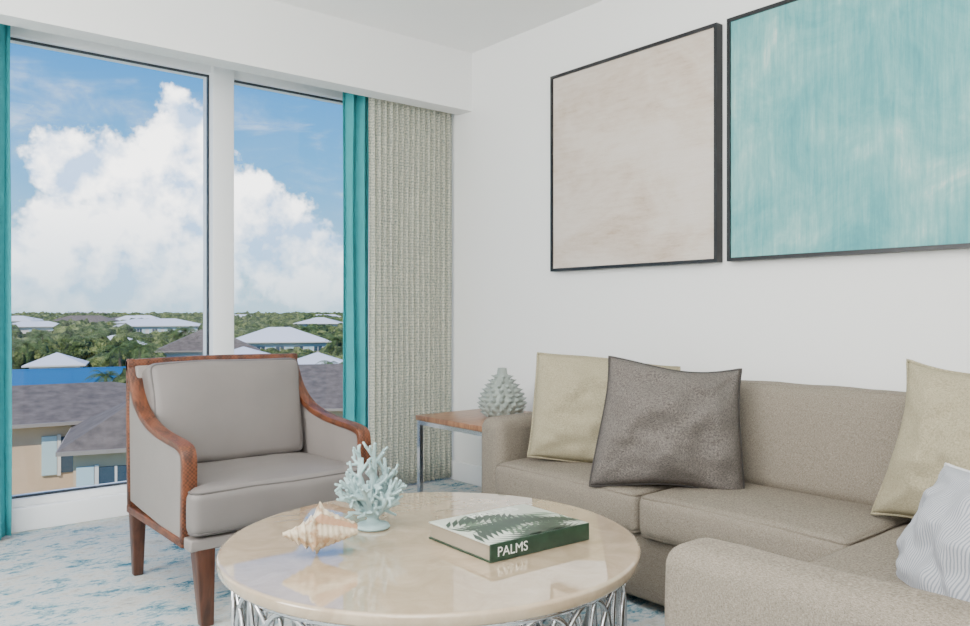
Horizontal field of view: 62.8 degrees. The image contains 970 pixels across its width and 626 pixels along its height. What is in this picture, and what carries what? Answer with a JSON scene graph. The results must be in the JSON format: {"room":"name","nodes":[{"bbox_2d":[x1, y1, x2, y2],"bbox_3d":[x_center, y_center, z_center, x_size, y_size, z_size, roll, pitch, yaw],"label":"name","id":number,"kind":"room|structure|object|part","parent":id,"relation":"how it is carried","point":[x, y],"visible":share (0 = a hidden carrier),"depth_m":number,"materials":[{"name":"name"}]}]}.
{"room":"living room","nodes":[
{"label":"living room","id":0,"kind":"room"},
{"bbox_2d":[0,478,664,625],"bbox_3d":[-0.517,1.210,1.680,5.640,0.120,6.750,0,0,-40],"label":"floor","id":1,"kind":"structure","parent":0,"point":[77,574],"depth_m":3.38,"materials":[{"name":"carpet"}]},
{"bbox_2d":[11,492,128,532],"bbox_3d":[-1.780,1.087,4.863,2.600,0.125,0.230,0,0,-40],"label":"sill","id":2,"kind":"structure","parent":1,"relation":"on","point":[59,513],"depth_m":4.32,"materials":[{"name":"white"}]},
{"bbox_2d":[12,481,126,507],"bbox_3d":[-1.777,1.005,4.860,2.600,0.040,0.140,0,0,-40],"label":"frame","id":3,"kind":"object","parent":2,"relation":"on","point":[18,502],"visible":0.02,"depth_m":4.37,"materials":[{"name":"white"}]},
{"bbox_2d":[10,37,342,498],"bbox_3d":[-1.758,-0.237,4.836,2.400,2.445,0.020,0,0,-40],"label":"gasket","id":4,"kind":"object","parent":3,"relation":"attached to","point":[11,38],"visible":0.3,"depth_m":4.87,"materials":[{"name":"grey"}]},
{"bbox_2d":[125,353,378,625],"bbox_3d":[-1.004,0.673,3.410,0.801,0.953,0.847,0,0,-40],"label":"upholstered armchair","id":5,"kind":"object","parent":1,"relation":"on","point":[217,446],"visible":0.9,"depth_m":3.40,"materials":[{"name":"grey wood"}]},
{"bbox_3d":[-1.539,0.525,3.459,0.035,0.650,0.045,0,0,-40],"label":"post","id":6,"kind":"part","parent":5,"relation":"part of","materials":[{"name":"brown wood"}]},
{"bbox_3d":[-1.519,1.000,3.466,0.064,0.300,0.098,0,0,-40],"label":"leg","id":7,"kind":"part","parent":5,"relation":"part of","materials":[{"name":"brown wood"}]},
{"bbox_3d":[-1.237,0.540,3.694,0.740,0.620,0.045,0,0,-40],"label":"panel","id":8,"kind":"part","parent":5,"relation":"part of","materials":[{"name":"beige fabric"}]},
{"bbox_3d":[-1.321,0.532,3.212,0.042,0.636,0.708,0,0,-40],"label":"panel","id":9,"kind":"part","parent":5,"relation":"part of","materials":[{"name":"grey fabric"}]},
{"bbox_3d":[-1.315,0.850,3.203,0.055,0.030,0.705,0,0,-40],"label":"rail","id":10,"kind":"part","parent":5,"relation":"part of","materials":[{"name":"brown wood"}]},
{"bbox_3d":[-1.317,0.528,3.205,0.055,0.644,0.732,0,0,-40],"label":"arm rail","id":11,"kind":"part","parent":5,"relation":"part of","materials":[{"name":"brown wood"}]},
{"bbox_3d":[-1.038,1.000,2.922,0.072,0.300,0.072,0,0,-40],"label":"leg","id":12,"kind":"part","parent":5,"relation":"part of","materials":[{"name":"brown wood"}]},
{"bbox_3d":[-0.777,0.843,3.136,0.792,0.045,0.072,0,0,-40],"label":"rail","id":13,"kind":"part","parent":5,"relation":"part of","materials":[{"name":"grey leather"}]},
{"bbox_3d":[-1.255,0.225,3.716,0.800,0.056,0.054,0,0,-40],"label":"rail","id":14,"kind":"part","parent":5,"relation":"part of","materials":[{"name":"brown wood"}]},
{"bbox_2d":[142,358,301,463],"bbox_3d":[-1.176,0.445,3.617,0.698,0.462,0.199,0,-12,-40],"label":"cushion","id":15,"kind":"object","parent":5,"relation":"on","point":[227,408],"depth_m":3.54,"materials":[{"name":"beige fabric"}]},
{"bbox_2d":[185,452,378,536],"bbox_3d":[-0.950,0.734,3.344,0.800,0.209,0.677,0,-2,-40],"label":"seat cushion","id":16,"kind":"object","parent":5,"relation":"on","point":[230,492],"depth_m":3.07,"materials":[{"name":"beige fabric"}]},
{"bbox_3d":[-0.748,0.532,3.684,0.042,0.636,0.708,0,0,-40],"label":"panel","id":17,"kind":"part","parent":5,"relation":"part of","materials":[{"name":"beige fabric"}]},
{"bbox_3d":[-0.742,0.528,3.679,0.055,0.644,0.732,0,0,-40],"label":"arm rail","id":18,"kind":"part","parent":5,"relation":"part of","materials":[{"name":"brown wood"}]},
{"bbox_2d":[216,492,640,625],"bbox_3d":[-0.160,0.914,2.409,1.242,0.468,1.242,0,0,-10],"label":"round coffee table","id":19,"kind":"object","parent":1,"relation":"on","point":[397,575],"visible":0.83,"depth_m":2.08,"materials":[{"name":"beige stone"}]},
{"bbox_2d":[283,502,357,554],"bbox_3d":[-0.458,0.604,2.223,0.188,0.150,0.122,0,0,17],"label":"conch shell","id":20,"kind":"object","parent":19,"relation":"on","point":[325,528],"visible":1,"depth_m":2.19,"materials":[{"name":"brown"}]},
{"bbox_2d":[334,442,406,531],"bbox_3d":[-0.355,0.540,2.507,0.220,0.278,0.221,0,0,-3],"label":"sculpture","id":21,"kind":"object","parent":19,"relation":"on","point":[370,500],"visible":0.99,"depth_m":2.48,"materials":[{"name":"white ceramic"}]},
{"bbox_2d":[429,504,588,562],"bbox_3d":[0.072,0.653,2.389,0.375,0.052,0.305,0,0,-38],"label":"book","id":22,"kind":"object","parent":19,"relation":"on","point":[495,535],"visible":1,"depth_m":2.32,"materials":[{"name":"green paper"}]},
{"bbox_2d":[416,409,530,492],"bbox_3d":[0.054,0.875,4.619,0.640,0.550,0.680,0,0,-40],"label":"side table","id":23,"kind":"object","parent":1,"relation":"on","point":[464,421],"visible":0.22,"depth_m":4.61,"materials":[{"name":"brown wood"}]},
{"bbox_3d":[0.054,0.890,4.619,0.625,0.519,0.665,0,0,-40],"label":"chrome frame","id":24,"kind":"part","parent":23,"relation":"part of","materials":[{"name":"grey metal"}]},
{"bbox_2d":[477,368,526,416],"bbox_3d":[0.100,0.457,4.566,0.291,0.282,0.292,0,0,-40],"label":"ceramic vase","id":25,"kind":"object","parent":23,"relation":"on","point":[502,396],"visible":0.96,"depth_m":4.49,"materials":[{"name":"white ceramic"}]},
{"bbox_2d":[481,380,969,625],"bbox_3d":[0.871,0.710,2.692,1.812,0.880,2.967,0,0,-40],"label":"sectional sofa","id":26,"kind":"object","parent":1,"relation":"on","point":[802,544],"visible":0.47,"depth_m":2.81,"materials":[{"name":"fabric"}]},
{"bbox_3d":[0.346,0.807,4.066,0.869,0.622,0.179,0,0,-40],"label":"arm","id":27,"kind":"part","parent":26,"relation":"part of","materials":[{"name":"fabric"}]},
{"bbox_2d":[495,457,673,530],"bbox_3d":[0.537,0.775,3.563,0.624,0.197,0.849,0,0,-40],"label":"seat cushion","id":28,"kind":"object","parent":26,"relation":"on","point":[563,482],"depth_m":3.35,"materials":[{"name":"fabric"}]},
{"bbox_2d":[527,352,680,462],"bbox_3d":[0.547,0.450,3.665,0.691,0.529,0.284,0,0,13],"label":"throw pillow","id":29,"kind":"object","parent":26,"relation":"on","point":[570,390],"visible":0.54,"depth_m":3.60,"materials":[{"name":"beige fabric"}]},
{"bbox_2d":[589,356,744,489],"bbox_3d":[0.738,0.453,3.179,0.572,0.551,0.333,0,0,31],"label":"throw pillow","id":30,"kind":"object","parent":26,"relation":"on","point":[659,425],"visible":0.98,"depth_m":3.10,"materials":[{"name":"grey fabric"}]},
{"bbox_2d":[639,482,911,561],"bbox_3d":[1.071,0.775,2.913,0.625,0.196,0.829,0,0,-40],"label":"seat cushion","id":31,"kind":"object","parent":26,"relation":"on","point":[797,522],"depth_m":2.77,"materials":[{"name":"fabric"}]},
{"bbox_3d":[0.822,0.821,1.468,0.180,0.591,1.136,0,0,-40],"label":"arm","id":32,"kind":"part","parent":26,"relation":"part of","materials":[{"name":"fabric"}]},
{"bbox_2d":[740,380,905,504],"bbox_3d":[1.289,0.500,3.104,0.242,0.437,0.829,12,-7,-39],"label":"cushion","id":33,"kind":"object","parent":26,"relation":"on","point":[826,442],"depth_m":2.98,"materials":[{"name":"fabric"}]},
{"bbox_2d":[812,524,910,586],"bbox_3d":[1.333,0.775,2.038,1.355,0.194,0.872,0,0,-40],"label":"seat cushion","id":34,"kind":"object","parent":26,"relation":"on","point":[874,552],"depth_m":2.25,"materials":[{"name":"fabric"}]},
{"bbox_2d":[870,359,969,518],"bbox_3d":[1.528,0.441,2.467,0.295,0.572,0.588,0,0,-31],"label":"throw pillow","id":35,"kind":"object","parent":26,"relation":"on","point":[934,431],"visible":0.77,"depth_m":2.51,"materials":[{"name":"beige fabric"}]},
{"bbox_2d":[896,462,969,601],"bbox_3d":[1.184,0.592,1.951,0.275,0.367,0.528,0,0,7],"label":"throw pillow","id":36,"kind":"object","parent":26,"relation":"on","point":[934,548],"visible":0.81,"depth_m":1.92,"materials":[{"name":"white fabric"}]},
{"bbox_2d":[273,0,602,52],"bbox_3d":[-0.517,-1.825,1.680,5.640,0.150,6.750,0,0,-40],"label":"ceiling","id":37,"kind":"structure","parent":0,"point":[471,26],"depth_m":4.66,"materials":[{"name":"white paint"}]},
{"bbox_2d":[0,24,11,539],"bbox_3d":[-2.550,-0.289,3.933,0.367,2.849,0.109,0,0,-40],"label":"curtain","id":38,"kind":"object","parent":37,"relation":"hanging from","point":[5,156],"visible":0.96,"depth_m":4.05,"materials":[{"name":"fabric"}]},
{"bbox_2d":[343,92,368,427],"bbox_3d":[-0.838,-0.289,5.193,0.207,2.849,0.067,0,0,-40],"label":"curtain","id":39,"kind":"object","parent":37,"relation":"hanging from","point":[355,107],"visible":0.68,"depth_m":5.20,"materials":[{"name":"fabric"}]},
{"bbox_2d":[369,97,451,484],"bbox_3d":[-0.484,-0.289,5.295,0.665,2.849,0.054,0,0,-40],"label":"drape","id":40,"kind":"object","parent":37,"relation":"hanging from","point":[410,147],"visible":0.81,"depth_m":5.28,"materials":[{"name":"fabric"}]},
{"bbox_2d":[452,0,969,466],"bbox_3d":[1.601,-0.300,3.426,0.150,2.900,6.750,0,0,-40],"label":"wall","id":41,"kind":"structure","parent":0,"point":[855,321],"depth_m":4.31,"materials":[{"name":"white paint"}]},
{"bbox_2d":[0,0,471,114],"bbox_3d":[-2.193,-1.555,3.713,5.340,0.390,0.140,0,0,-40],"label":"curtain pelmet","id":42,"kind":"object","parent":41,"relation":"attached to","point":[267,38],"depth_m":4.45,"materials":[{"name":"white paint"}]},
{"bbox_2d":[450,460,481,486],"bbox_3d":[0.077,1.085,5.144,0.018,0.130,1.840,0,0,-40],"label":"baseboard","id":43,"kind":"structure","parent":41,"relation":"attached to","point":[460,471],"depth_m":5.37,"materials":[{"name":"white paint"}]},
{"bbox_2d":[550,22,722,271],"bbox_3d":[0.769,-0.822,4.279,0.049,1.153,1.145,0,0,-40],"label":"framed painting","id":44,"kind":"object","parent":41,"relation":"attached to","point":[636,135],"visible":1,"depth_m":4.18,"materials":[{"name":"black"}]},
{"bbox_2d":[727,0,969,261],"bbox_3d":[1.560,-0.822,3.318,0.049,1.153,1.235,0,0,-40],"label":"framed painting","id":45,"kind":"object","parent":41,"relation":"attached to","point":[848,121],"visible":1,"depth_m":3.34,"materials":[{"name":"black"}]},
{"bbox_3d":[-2.613,-0.300,4.223,5.340,2.900,0.160,0,0,-39],"label":"wall window","id":46,"kind":"structure","parent":0,"visible":0},
{"bbox_2d":[10,26,368,429],"bbox_3d":[-1.767,-0.253,4.848,2.600,2.555,0.170,0,0,-40],"label":"window","id":47,"kind":"structure","parent":46,"relation":"attached to","point":[16,32],"depth_m":4.87,"materials":[{"name":"white"}]},
{"bbox_3d":[-1.656,-0.242,4.940,0.134,2.535,0.170,0,0,-40],"label":"mullion","id":48,"kind":"part","parent":47,"relation":"part of","materials":[{"name":"white metal"}]},
{"bbox_3d":[-0.812,-0.242,5.655,0.100,2.535,0.140,0,0,-40],"label":"frame","id":49,"kind":"part","parent":47,"relation":"part of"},
{"label":"outside","id":50,"kind":"structure","parent":0,"visible":0},
{"label":"ground","id":51,"kind":"structure","parent":50,"visible":0},
{"bbox_2d":[12,316,43,322],"bbox_3d":[-137.931,4.485,234.860,13.165,7.330,10.240,0,0,-1],"label":"house","id":52,"kind":"structure","parent":51,"relation":"on","point":[15,319],"depth_m":232.23,"materials":[{"name":"white paint"}]},
{"bbox_2d":[12,338,50,361],"bbox_3d":[-51.990,5.504,90.756,4.487,5.298,5.021,0,0,-39],"label":"palm tree","id":53,"kind":"object","parent":51,"relation":"on","point":[24,342],"visible":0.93,"depth_m":90.37,"materials":[{"name":"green plant"}]},
{"bbox_2d":[12,321,58,333],"bbox_3d":[-113.257,5.100,200.182,15.200,6.100,9.240,0,0,-27],"label":"neighboring house","id":54,"kind":"structure","parent":51,"relation":"on","point":[24,326],"depth_m":197.52,"materials":[{"name":"white paint"}]},
{"bbox_2d":[29,330,62,349],"bbox_3d":[-63.288,5.272,113.761,5.771,5.757,5.784,0,0,-39],"label":"palm tree","id":55,"kind":"object","parent":51,"relation":"on","point":[42,335],"visible":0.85,"depth_m":113.40,"materials":[{"name":"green plant"}]},
{"bbox_2d":[21,352,88,368],"bbox_3d":[-45.038,6.150,83.645,5.800,4.000,6.240,0,0,-23],"label":"neighboring house","id":56,"kind":"structure","parent":51,"relation":"on","point":[56,360],"depth_m":81.76,"materials":[{"name":"white paint"}]},
{"bbox_2d":[12,382,125,494],"bbox_3d":[-21.380,5.725,36.151,18.200,4.850,10.240,0,0,-32],"label":"neighboring house","id":57,"kind":"structure","parent":51,"relation":"on","point":[43,415],"depth_m":33.13,"materials":[{"name":"pink paint"}]},
{"bbox_2d":[12,366,125,385],"bbox_3d":[-38.785,6.650,74.504,12.900,3.000,0.151,0,0,-25],"label":"water","id":58,"kind":"structure","parent":51,"relation":"on","point":[50,375],"depth_m":73.97,"materials":[{"name":"blue liquid"}]},
{"bbox_2d":[68,335,97,343],"bbox_3d":[-49.476,5.431,98.164,4.718,5.442,4.909,0,0,-39],"label":"palm tree","id":59,"kind":"object","parent":51,"relation":"on","point":[79,336],"visible":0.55,"depth_m":97.57,"materials":[{"name":"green plant"}]},
{"bbox_2d":[54,315,119,322],"bbox_3d":[-128.514,4.469,255.716,19.924,7.362,10.240,0,0,0],"label":"house","id":60,"kind":"structure","parent":51,"relation":"on","point":[91,318],"depth_m":253.31,"materials":[{"name":"white paint"}]},
{"bbox_2d":[55,401,126,486],"bbox_3d":[-13.011,5.550,31.412,6.400,5.200,7.040,0,0,-24],"label":"neighboring house","id":61,"kind":"structure","parent":51,"relation":"on","point":[97,444],"depth_m":28.00,"materials":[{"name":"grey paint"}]},
{"bbox_2d":[81,326,108,335],"bbox_3d":[-61.553,5.068,126.099,4.885,6.166,5.794,0,0,-39],"label":"palm tree","id":62,"kind":"object","parent":51,"relation":"on","point":[97,331],"visible":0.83,"depth_m":125.44,"materials":[{"name":"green plant"}]},
{"bbox_2d":[85,370,118,381],"bbox_3d":[-34.477,6.619,72.229,4.065,3.063,4.834,0,0,-39],"label":"palm tree","id":63,"kind":"object","parent":51,"relation":"on","point":[107,374],"visible":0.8,"depth_m":71.87,"materials":[{"name":"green plant"}]},
{"bbox_2d":[99,343,135,366],"bbox_3d":[-37.569,5.609,81.808,4.996,5.084,4.815,0,0,-39],"label":"palm tree","id":64,"kind":"object","parent":51,"relation":"on","point":[121,347],"visible":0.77,"depth_m":81.64,"materials":[{"name":"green plant"}]},
{"bbox_2d":[108,335,144,344],"bbox_3d":[-52.629,5.650,113.381,8.200,5.000,7.240,0,0,-25],"label":"neighboring house","id":65,"kind":"structure","parent":51,"relation":"on","point":[111,336],"depth_m":112.41,"materials":[{"name":"white paint"}]},
{"bbox_2d":[114,319,143,324],"bbox_3d":[-93.087,4.859,222.069,18.512,6.582,10.240,0,0,-30],"label":"house","id":66,"kind":"structure","parent":51,"relation":"on","point":[131,320],"depth_m":217.04,"materials":[{"name":"white paint"}]},
{"bbox_2d":[116,316,158,319],"bbox_3d":[-136.772,4.576,313.370,18.956,7.148,10.240,0,0,-19],"label":"house","id":67,"kind":"structure","parent":51,"relation":"on","point":[123,317],"depth_m":311.43,"materials":[{"name":"white paint"}]},
{"bbox_2d":[118,339,166,358],"bbox_3d":[-31.590,5.311,73.960,4.892,5.685,5.240,0,0,-40],"label":"palm tree","id":68,"kind":"object","parent":51,"relation":"on","point":[146,347],"visible":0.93,"depth_m":73.61,"materials":[{"name":"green plant"}]},
{"bbox_2d":[113,318,199,333],"bbox_3d":[-79.007,4.750,194.571,21.200,6.800,15.240,0,0,-23],"label":"neighboring house","id":69,"kind":"structure","parent":51,"relation":"on","point":[148,326],"depth_m":189.17,"materials":[{"name":"white paint"}]},
{"bbox_2d":[162,328,184,337],"bbox_3d":[-54.146,5.415,139.772,5.127,5.477,5.352,0,0,-39],"label":"palm tree","id":70,"kind":"object","parent":51,"relation":"on","point":[171,330],"visible":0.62,"depth_m":138.80,"materials":[{"name":"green plant"}]},
{"bbox_2d":[11,311,342,382],"bbox_3d":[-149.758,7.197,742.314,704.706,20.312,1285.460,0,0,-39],"label":"trees","id":71,"kind":"object","parent":51,"relation":"on","point":[82,349],"visible":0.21,"depth_m":138.28,"materials":[{"name":"green plant"}]},
{"bbox_2d":[171,326,196,341],"bbox_3d":[-45.960,5.063,121.973,5.347,6.180,5.954,0,0,-39],"label":"palm tree","id":72,"kind":"object","parent":51,"relation":"on","point":[185,330],"visible":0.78,"depth_m":121.87,"materials":[{"name":"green plant"}]},
{"bbox_2d":[155,329,259,356],"bbox_3d":[-31.242,5.000,89.716,10.700,6.300,9.240,0,0,-19],"label":"neighboring house","id":73,"kind":"structure","parent":51,"relation":"on","point":[192,344],"depth_m":85.79,"materials":[{"name":"white paint"}]},
{"bbox_2d":[234,347,269,353],"bbox_3d":[-25.582,5.850,84.200,7.200,4.600,7.240,0,0,-16],"label":"neighboring house","id":74,"kind":"structure","parent":51,"relation":"on","point":[242,350],"depth_m":83.09,"materials":[{"name":"white paint"}]},
{"bbox_2d":[246,328,261,331],"bbox_3d":[-37.435,5.290,129.674,4.208,5.722,5.250,0,0,-39],"label":"palm tree","id":75,"kind":"object","parent":51,"relation":"on","point":[251,329],"visible":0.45,"depth_m":129.32,"materials":[{"name":"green plant"}]},
{"bbox_2d":[236,327,331,351],"bbox_3d":[-30.046,5.100,116.178,14.200,6.100,11.240,0,0,-16],"label":"neighboring house","id":76,"kind":"structure","parent":51,"relation":"on","point":[276,337],"depth_m":112.35,"materials":[{"name":"white paint"}]},
{"bbox_2d":[297,325,317,332],"bbox_3d":[-30.644,5.096,136.292,5.189,6.112,5.350,0,0,-39],"label":"palm tree","id":77,"kind":"object","parent":51,"relation":"on","point":[302,327],"visible":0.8,"depth_m":136.39,"materials":[{"name":"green plant"}]},
{"bbox_2d":[293,317,342,325],"bbox_3d":[-43.628,4.645,210.172,12.112,7.011,10.240,0,0,-2],"label":"house","id":78,"kind":"structure","parent":51,"relation":"on","point":[318,320],"depth_m":206.60,"materials":[{"name":"white paint"}]},
{"bbox_2d":[298,352,342,363],"bbox_3d":[-17.321,6.100,82.195,9.200,4.100,9.240,0,0,-11],"label":"neighboring house","id":79,"kind":"structure","parent":51,"relation":"on","point":[313,358],"depth_m":80.63,"materials":[{"name":"white paint"}]},
{"bbox_2d":[299,364,342,417],"bbox_3d":[-10.822,5.650,48.815,21.200,5.000,13.240,0,0,-14],"label":"neighboring house","id":80,"kind":"structure","parent":51,"relation":"on","point":[323,382],"depth_m":45.88,"materials":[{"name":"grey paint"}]},
{"bbox_2d":[317,360,338,363],"bbox_3d":[-10.926,5.874,61.340,5.293,4.554,5.025,0,0,-9],"label":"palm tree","id":81,"kind":"object","parent":51,"relation":"on","point":[321,361],"visible":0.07,"depth_m":60.49,"materials":[{"name":"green plant"}]},
{"bbox_2d":[320,333,342,352],"bbox_3d":[-17.863,5.330,98.452,5.174,5.641,4.969,0,0,-39],"label":"palm tree","id":82,"kind":"object","parent":51,"relation":"on","point":[337,338],"visible":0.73,"depth_m":97.85,"materials":[{"name":"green plant"}]}
]}

